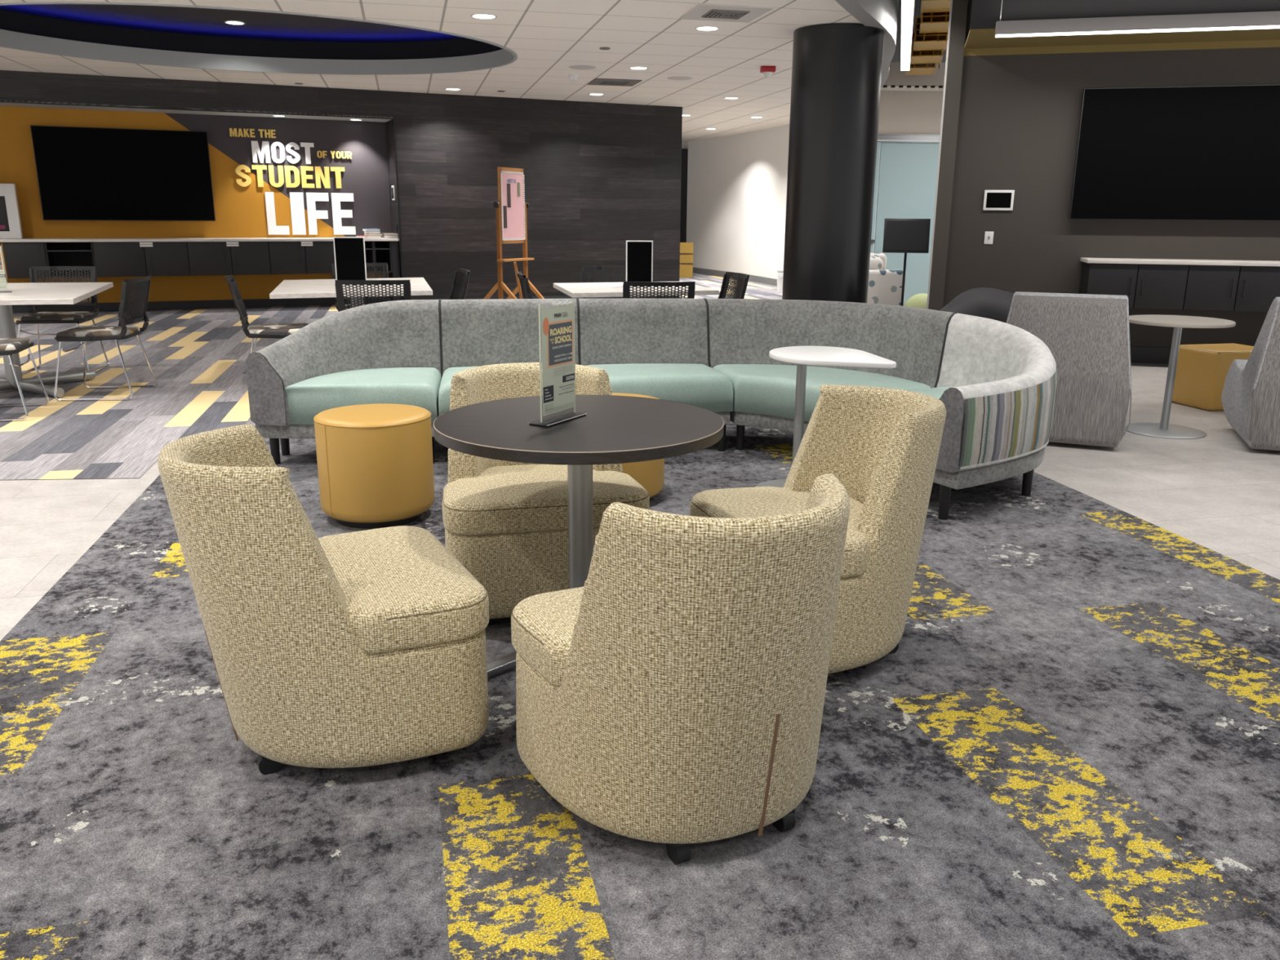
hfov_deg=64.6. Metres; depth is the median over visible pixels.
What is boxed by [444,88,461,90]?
recessed light
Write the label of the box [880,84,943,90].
trim
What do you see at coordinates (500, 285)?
easel
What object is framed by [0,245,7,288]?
poster
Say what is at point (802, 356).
table
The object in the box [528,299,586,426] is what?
sign holder
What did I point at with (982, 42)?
ceiling
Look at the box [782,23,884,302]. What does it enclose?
column
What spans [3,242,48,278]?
base cabinet
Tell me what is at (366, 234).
book
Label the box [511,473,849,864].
lounge chair
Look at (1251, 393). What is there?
lounge seat
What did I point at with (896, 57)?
ceiling
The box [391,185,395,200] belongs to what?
wall control
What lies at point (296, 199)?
lettering
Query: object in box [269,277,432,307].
meeting table
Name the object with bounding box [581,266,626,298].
chair
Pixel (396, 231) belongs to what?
socket plate
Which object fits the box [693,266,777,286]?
baseboard
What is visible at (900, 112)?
wall header
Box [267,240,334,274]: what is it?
base cabinet
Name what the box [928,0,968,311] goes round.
wall
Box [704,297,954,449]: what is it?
sofa section
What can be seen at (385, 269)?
chair
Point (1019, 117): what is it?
wall
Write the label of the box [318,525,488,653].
seat cushion
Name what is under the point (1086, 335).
lounge seat
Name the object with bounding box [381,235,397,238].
book
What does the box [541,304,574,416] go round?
poster
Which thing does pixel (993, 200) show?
panel
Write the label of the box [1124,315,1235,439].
side table
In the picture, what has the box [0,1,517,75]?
trim
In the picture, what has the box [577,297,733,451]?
sofa section
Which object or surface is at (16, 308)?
baseboard
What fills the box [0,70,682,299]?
wall
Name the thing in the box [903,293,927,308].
pouf
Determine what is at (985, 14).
ceiling
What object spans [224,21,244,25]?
recessed light
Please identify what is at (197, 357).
floor
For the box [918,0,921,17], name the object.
conduit
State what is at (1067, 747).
floor
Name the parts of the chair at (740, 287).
arm, arm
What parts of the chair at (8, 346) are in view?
arm, leg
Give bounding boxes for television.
[30,124,215,221]
[1068,84,1279,221]
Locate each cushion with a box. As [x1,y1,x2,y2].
[284,367,441,424]
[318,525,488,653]
[438,366,476,415]
[442,463,649,535]
[511,586,584,686]
[587,363,733,412]
[689,486,871,578]
[712,364,931,422]
[869,256,883,269]
[912,386,951,399]
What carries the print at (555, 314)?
on the sign holder at (557, 322)
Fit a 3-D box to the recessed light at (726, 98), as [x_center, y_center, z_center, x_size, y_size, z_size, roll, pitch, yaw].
[1.280,-5.337,14.149,0.216,0.006,0.216,0,15,0]
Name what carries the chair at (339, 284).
on the floor at (197, 357)
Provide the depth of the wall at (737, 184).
20.71 m
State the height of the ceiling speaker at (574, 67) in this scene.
0.007 m
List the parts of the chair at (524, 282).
arm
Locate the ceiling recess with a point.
(10, 20)
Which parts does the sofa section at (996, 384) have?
leg, arm, rail, backrest, striped panel, leg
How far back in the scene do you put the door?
15.10 m
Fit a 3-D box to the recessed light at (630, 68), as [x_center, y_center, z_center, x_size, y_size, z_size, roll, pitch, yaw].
[-0.014,-4.601,11.308,0.216,0.006,0.216,0,15,0]
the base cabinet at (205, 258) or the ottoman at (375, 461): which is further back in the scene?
the base cabinet at (205, 258)
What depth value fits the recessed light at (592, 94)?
13.79 m
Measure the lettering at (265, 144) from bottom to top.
0.280 m
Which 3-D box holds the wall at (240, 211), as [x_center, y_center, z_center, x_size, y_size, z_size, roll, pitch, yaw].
[-8.928,-3.325,12.325,11.635,2.430,0.001,-6,16,-23]
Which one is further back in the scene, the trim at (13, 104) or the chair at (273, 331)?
the trim at (13, 104)
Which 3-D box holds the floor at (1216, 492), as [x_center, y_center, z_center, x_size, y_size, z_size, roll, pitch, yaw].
[-3.983,-2.180,13.290,24.000,0.001,29.200,0,15,0]
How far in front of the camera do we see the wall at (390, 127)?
14.19 m
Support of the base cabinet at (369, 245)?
attached to the wall at (599, 177)
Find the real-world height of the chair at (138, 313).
0.836 m
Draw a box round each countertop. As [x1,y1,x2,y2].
[0,237,399,242]
[1080,257,1279,266]
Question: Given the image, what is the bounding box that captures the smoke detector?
[568,74,577,80]
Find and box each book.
[362,228,379,231]
[363,235,381,238]
[364,231,380,233]
[364,233,382,235]
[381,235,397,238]
[382,233,397,235]
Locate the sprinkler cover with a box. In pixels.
[600,47,609,49]
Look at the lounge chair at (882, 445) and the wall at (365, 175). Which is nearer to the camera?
the lounge chair at (882, 445)
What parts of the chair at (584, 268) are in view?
arm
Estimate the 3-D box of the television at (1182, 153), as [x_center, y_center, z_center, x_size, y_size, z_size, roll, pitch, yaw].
[4.869,-2.837,8.819,2.000,1.118,0.100,4,15,14]
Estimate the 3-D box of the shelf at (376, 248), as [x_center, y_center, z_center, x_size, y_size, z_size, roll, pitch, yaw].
[-3.703,-3.291,14.377,0.200,0.015,0.500,-6,16,-23]
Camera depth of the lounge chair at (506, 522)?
3.20 m
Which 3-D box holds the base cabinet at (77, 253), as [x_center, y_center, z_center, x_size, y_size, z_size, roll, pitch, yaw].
[-7.240,-2.827,12.912,0.530,0.445,0.550,-6,16,-23]
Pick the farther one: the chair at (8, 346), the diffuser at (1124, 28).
the diffuser at (1124, 28)
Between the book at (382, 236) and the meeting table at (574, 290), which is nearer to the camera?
the meeting table at (574, 290)
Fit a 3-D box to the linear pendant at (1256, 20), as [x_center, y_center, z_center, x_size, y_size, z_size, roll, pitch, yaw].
[4.782,-3.653,7.563,4.000,0.507,0.071,4,15,14]
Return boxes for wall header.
[877,62,946,136]
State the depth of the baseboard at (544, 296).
15.25 m
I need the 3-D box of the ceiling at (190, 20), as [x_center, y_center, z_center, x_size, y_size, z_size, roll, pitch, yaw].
[-3.875,-4.688,9.853,5.950,0.001,4.891,0,15,0]
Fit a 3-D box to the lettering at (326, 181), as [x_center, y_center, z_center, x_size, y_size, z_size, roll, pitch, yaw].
[-4.806,-4.182,13.952,1.437,0.287,0.016,-6,16,-23]
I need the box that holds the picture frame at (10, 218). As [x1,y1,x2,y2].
[0,183,22,238]
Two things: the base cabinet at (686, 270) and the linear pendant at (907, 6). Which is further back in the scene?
the base cabinet at (686, 270)
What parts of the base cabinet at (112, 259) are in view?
door, door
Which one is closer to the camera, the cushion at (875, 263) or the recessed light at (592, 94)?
the cushion at (875, 263)
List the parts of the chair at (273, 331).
backrest, arm, leg, leg, arm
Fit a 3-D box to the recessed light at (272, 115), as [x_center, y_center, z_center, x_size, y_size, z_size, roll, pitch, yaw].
[-4.793,-4.833,13.437,0.180,0.006,0.180,0,15,0]
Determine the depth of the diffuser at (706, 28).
8.87 m
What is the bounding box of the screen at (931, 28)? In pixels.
[905,0,951,75]
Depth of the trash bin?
17.60 m
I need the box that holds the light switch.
[983,231,993,244]
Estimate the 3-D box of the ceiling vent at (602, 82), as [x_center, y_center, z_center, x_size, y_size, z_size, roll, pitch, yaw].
[-0.317,-4.916,12.534,0.570,0.029,0.570,-3,15,-12]
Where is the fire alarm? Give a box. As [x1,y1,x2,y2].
[760,66,775,76]
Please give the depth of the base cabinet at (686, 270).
21.32 m
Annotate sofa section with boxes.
[245,298,442,464]
[438,297,579,448]
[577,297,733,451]
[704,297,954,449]
[912,312,1056,519]
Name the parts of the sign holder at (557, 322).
headline panel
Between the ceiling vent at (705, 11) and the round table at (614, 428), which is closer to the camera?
the round table at (614, 428)
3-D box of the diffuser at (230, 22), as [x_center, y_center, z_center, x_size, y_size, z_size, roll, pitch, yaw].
[-4.441,-5.008,11.090,0.176,0.001,0.176,0,15,0]
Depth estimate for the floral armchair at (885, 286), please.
11.43 m
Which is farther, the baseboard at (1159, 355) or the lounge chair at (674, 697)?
the baseboard at (1159, 355)
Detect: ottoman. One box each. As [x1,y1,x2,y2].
[313,403,434,528]
[612,392,664,500]
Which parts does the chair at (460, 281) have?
arm, arm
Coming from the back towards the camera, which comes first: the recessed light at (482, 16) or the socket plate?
the socket plate
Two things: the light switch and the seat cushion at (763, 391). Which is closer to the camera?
the seat cushion at (763, 391)
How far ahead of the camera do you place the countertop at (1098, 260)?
8.77 m
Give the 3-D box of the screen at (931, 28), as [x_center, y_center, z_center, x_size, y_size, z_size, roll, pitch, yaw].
[3.262,-5.009,11.285,0.444,0.500,3.545,3,15,11]
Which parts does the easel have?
knob, board frame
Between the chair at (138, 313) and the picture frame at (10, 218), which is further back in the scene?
the picture frame at (10, 218)
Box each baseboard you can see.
[12,297,386,313]
[414,295,679,299]
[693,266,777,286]
[1129,346,1170,364]
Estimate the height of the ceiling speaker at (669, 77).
0.007 m
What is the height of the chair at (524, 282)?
0.836 m
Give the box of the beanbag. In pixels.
[939,287,1013,323]
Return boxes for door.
[873,142,939,303]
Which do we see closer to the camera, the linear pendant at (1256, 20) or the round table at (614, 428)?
the round table at (614, 428)
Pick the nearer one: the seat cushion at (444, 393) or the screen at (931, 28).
the seat cushion at (444, 393)
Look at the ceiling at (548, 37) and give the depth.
10.49 m
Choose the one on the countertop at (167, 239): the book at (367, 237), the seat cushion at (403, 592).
the book at (367, 237)
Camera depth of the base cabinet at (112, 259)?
12.97 m
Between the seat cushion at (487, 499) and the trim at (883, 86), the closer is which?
the seat cushion at (487, 499)
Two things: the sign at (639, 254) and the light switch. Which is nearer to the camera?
the sign at (639, 254)
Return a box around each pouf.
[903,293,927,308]
[1172,342,1253,411]
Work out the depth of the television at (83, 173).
13.07 m
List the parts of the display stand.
frame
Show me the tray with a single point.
(499, 260)
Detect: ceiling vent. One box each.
[587,78,641,86]
[680,3,773,22]
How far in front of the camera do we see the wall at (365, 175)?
14.09 m
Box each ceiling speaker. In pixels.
[568,65,595,69]
[666,76,692,79]
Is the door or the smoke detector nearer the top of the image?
the smoke detector
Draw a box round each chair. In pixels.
[0,337,49,421]
[16,266,109,374]
[53,275,157,400]
[157,424,488,774]
[224,275,308,383]
[330,262,389,310]
[334,280,411,311]
[442,362,649,625]
[448,268,470,299]
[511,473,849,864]
[516,271,533,298]
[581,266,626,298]
[622,281,695,298]
[689,384,946,673]
[718,271,749,298]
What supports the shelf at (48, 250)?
attached to the base cabinet at (77, 253)
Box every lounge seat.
[1006,291,1131,447]
[1221,297,1279,450]
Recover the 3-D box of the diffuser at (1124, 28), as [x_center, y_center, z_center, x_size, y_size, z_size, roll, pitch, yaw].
[4.780,-3.414,7.625,3.990,0.014,0.062,4,15,14]
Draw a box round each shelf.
[47,248,91,251]
[375,247,389,249]
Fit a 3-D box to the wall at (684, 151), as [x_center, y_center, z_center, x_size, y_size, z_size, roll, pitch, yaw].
[0.254,-6.870,25.594,6.000,2.880,0.100,0,15,0]
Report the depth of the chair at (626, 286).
7.14 m
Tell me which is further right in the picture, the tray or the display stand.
the display stand
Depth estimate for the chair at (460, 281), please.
8.53 m
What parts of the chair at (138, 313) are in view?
arm, leg, leg, backrest, arm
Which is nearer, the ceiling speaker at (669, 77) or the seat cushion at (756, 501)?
the seat cushion at (756, 501)
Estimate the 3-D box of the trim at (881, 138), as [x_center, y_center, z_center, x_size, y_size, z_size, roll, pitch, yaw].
[5.239,-5.005,14.858,4.600,0.106,0.065,0,15,0]
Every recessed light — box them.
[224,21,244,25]
[271,115,285,116]
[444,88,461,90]
[471,13,497,19]
[588,93,604,95]
[629,66,648,70]
[694,26,719,31]
[724,97,738,99]
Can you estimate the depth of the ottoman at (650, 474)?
4.58 m
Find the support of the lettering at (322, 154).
attached to the wall at (365, 175)
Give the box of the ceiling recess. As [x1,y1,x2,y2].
[0,8,502,59]
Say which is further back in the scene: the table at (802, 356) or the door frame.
the door frame
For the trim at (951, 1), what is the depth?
9.32 m
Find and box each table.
[0,282,113,397]
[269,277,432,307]
[433,394,724,680]
[553,282,719,298]
[755,346,896,487]
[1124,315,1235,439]
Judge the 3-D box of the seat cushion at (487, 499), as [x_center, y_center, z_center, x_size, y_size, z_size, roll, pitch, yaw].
[-0.330,0.044,3.390,0.663,0.114,0.511,-3,15,-13]
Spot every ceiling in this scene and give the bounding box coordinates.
[0,0,862,148]
[0,4,462,40]
[890,0,946,62]
[963,28,1279,56]
[969,0,1279,29]
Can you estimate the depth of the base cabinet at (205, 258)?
13.38 m
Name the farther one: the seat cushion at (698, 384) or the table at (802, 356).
the seat cushion at (698, 384)
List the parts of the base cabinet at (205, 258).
door, door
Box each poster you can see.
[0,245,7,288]
[500,170,525,240]
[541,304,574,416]
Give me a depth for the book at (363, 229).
14.15 m
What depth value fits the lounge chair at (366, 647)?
2.29 m
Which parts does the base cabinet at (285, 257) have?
door, door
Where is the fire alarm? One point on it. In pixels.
(767, 71)
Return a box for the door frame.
[870,142,880,253]
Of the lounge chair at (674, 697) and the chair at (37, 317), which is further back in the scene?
the chair at (37, 317)
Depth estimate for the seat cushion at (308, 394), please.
5.22 m
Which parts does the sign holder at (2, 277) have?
headline panel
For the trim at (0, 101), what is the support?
attached to the wall at (599, 177)
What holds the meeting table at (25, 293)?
on the floor at (197, 357)
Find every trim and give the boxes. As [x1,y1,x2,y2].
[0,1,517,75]
[0,8,464,42]
[0,99,393,122]
[0,101,404,300]
[835,0,898,88]
[877,133,940,142]
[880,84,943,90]
[882,84,942,88]
[926,0,952,309]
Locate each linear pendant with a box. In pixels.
[900,0,915,71]
[995,0,1279,37]
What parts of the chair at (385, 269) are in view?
arm, arm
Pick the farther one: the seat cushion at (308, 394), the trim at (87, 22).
the trim at (87, 22)
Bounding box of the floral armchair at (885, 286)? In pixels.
[866,253,906,306]
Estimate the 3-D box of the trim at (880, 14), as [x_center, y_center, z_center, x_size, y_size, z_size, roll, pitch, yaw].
[2.040,-4.855,10.584,1.311,0.920,17.317,4,15,14]
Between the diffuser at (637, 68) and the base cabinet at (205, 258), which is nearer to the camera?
the diffuser at (637, 68)
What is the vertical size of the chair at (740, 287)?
0.836 m
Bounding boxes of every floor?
[0,272,782,479]
[0,303,1279,640]
[0,421,1279,959]
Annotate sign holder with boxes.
[0,245,11,293]
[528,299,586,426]
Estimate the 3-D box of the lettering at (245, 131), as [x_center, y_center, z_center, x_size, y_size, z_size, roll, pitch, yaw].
[-5.217,-4.674,13.633,0.582,0.106,0.015,-6,16,-23]
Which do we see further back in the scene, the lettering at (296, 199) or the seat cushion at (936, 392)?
the lettering at (296, 199)
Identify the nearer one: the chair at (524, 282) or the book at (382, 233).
the chair at (524, 282)
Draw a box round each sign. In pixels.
[333,236,366,279]
[626,240,653,286]
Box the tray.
[497,257,533,262]
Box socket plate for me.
[394,224,398,233]
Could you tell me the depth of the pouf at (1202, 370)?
7.08 m
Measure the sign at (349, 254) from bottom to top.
0.379 m
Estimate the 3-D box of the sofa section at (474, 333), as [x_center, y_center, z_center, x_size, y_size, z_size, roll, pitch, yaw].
[-0.716,-0.582,5.704,0.802,0.816,0.842,-2,15,-9]
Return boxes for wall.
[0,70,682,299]
[0,106,382,302]
[164,112,391,236]
[385,118,403,300]
[680,148,688,242]
[686,124,789,279]
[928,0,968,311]
[942,0,1279,347]
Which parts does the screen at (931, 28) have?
slat panel, slat panel, slat panel, slat panel, slat panel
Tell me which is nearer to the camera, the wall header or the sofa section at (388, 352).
the sofa section at (388, 352)
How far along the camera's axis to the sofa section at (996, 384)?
4.54 m
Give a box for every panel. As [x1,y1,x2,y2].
[388,240,399,301]
[982,190,1014,210]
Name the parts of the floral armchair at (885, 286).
backrest, panel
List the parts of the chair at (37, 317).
arm, leg, backrest, arm, leg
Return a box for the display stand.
[882,217,930,306]
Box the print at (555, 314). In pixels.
[554,312,561,318]
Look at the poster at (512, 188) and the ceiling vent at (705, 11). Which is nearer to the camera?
the ceiling vent at (705, 11)
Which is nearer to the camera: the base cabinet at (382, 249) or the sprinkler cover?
the sprinkler cover
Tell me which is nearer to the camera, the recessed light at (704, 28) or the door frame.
the recessed light at (704, 28)
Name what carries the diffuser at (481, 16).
attached to the recessed light at (482, 16)
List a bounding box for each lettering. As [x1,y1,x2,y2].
[229,128,275,137]
[235,164,344,188]
[251,141,313,164]
[264,191,355,234]
[316,151,351,159]
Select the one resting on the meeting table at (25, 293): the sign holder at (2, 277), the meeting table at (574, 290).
the sign holder at (2, 277)
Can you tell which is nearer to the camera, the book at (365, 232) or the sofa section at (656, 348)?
the sofa section at (656, 348)
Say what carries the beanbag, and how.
on the floor at (1216, 492)
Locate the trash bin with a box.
[776,269,783,292]
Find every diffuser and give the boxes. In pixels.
[226,21,243,24]
[473,14,494,18]
[631,66,646,69]
[697,26,717,31]
[995,25,1279,37]
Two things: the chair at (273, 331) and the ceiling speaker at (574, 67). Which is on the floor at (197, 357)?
the chair at (273, 331)
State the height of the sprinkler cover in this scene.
0.010 m
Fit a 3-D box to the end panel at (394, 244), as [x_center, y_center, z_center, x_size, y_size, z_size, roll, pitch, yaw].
[-3.555,-2.978,14.550,0.100,0.910,0.550,-6,16,-23]
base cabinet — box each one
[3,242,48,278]
[44,241,95,277]
[92,241,190,276]
[186,241,271,275]
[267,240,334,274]
[364,240,374,272]
[373,240,392,272]
[679,242,693,277]
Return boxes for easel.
[484,166,544,298]
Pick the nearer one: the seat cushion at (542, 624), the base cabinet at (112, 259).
the seat cushion at (542, 624)
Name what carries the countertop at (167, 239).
on the base cabinet at (285, 257)

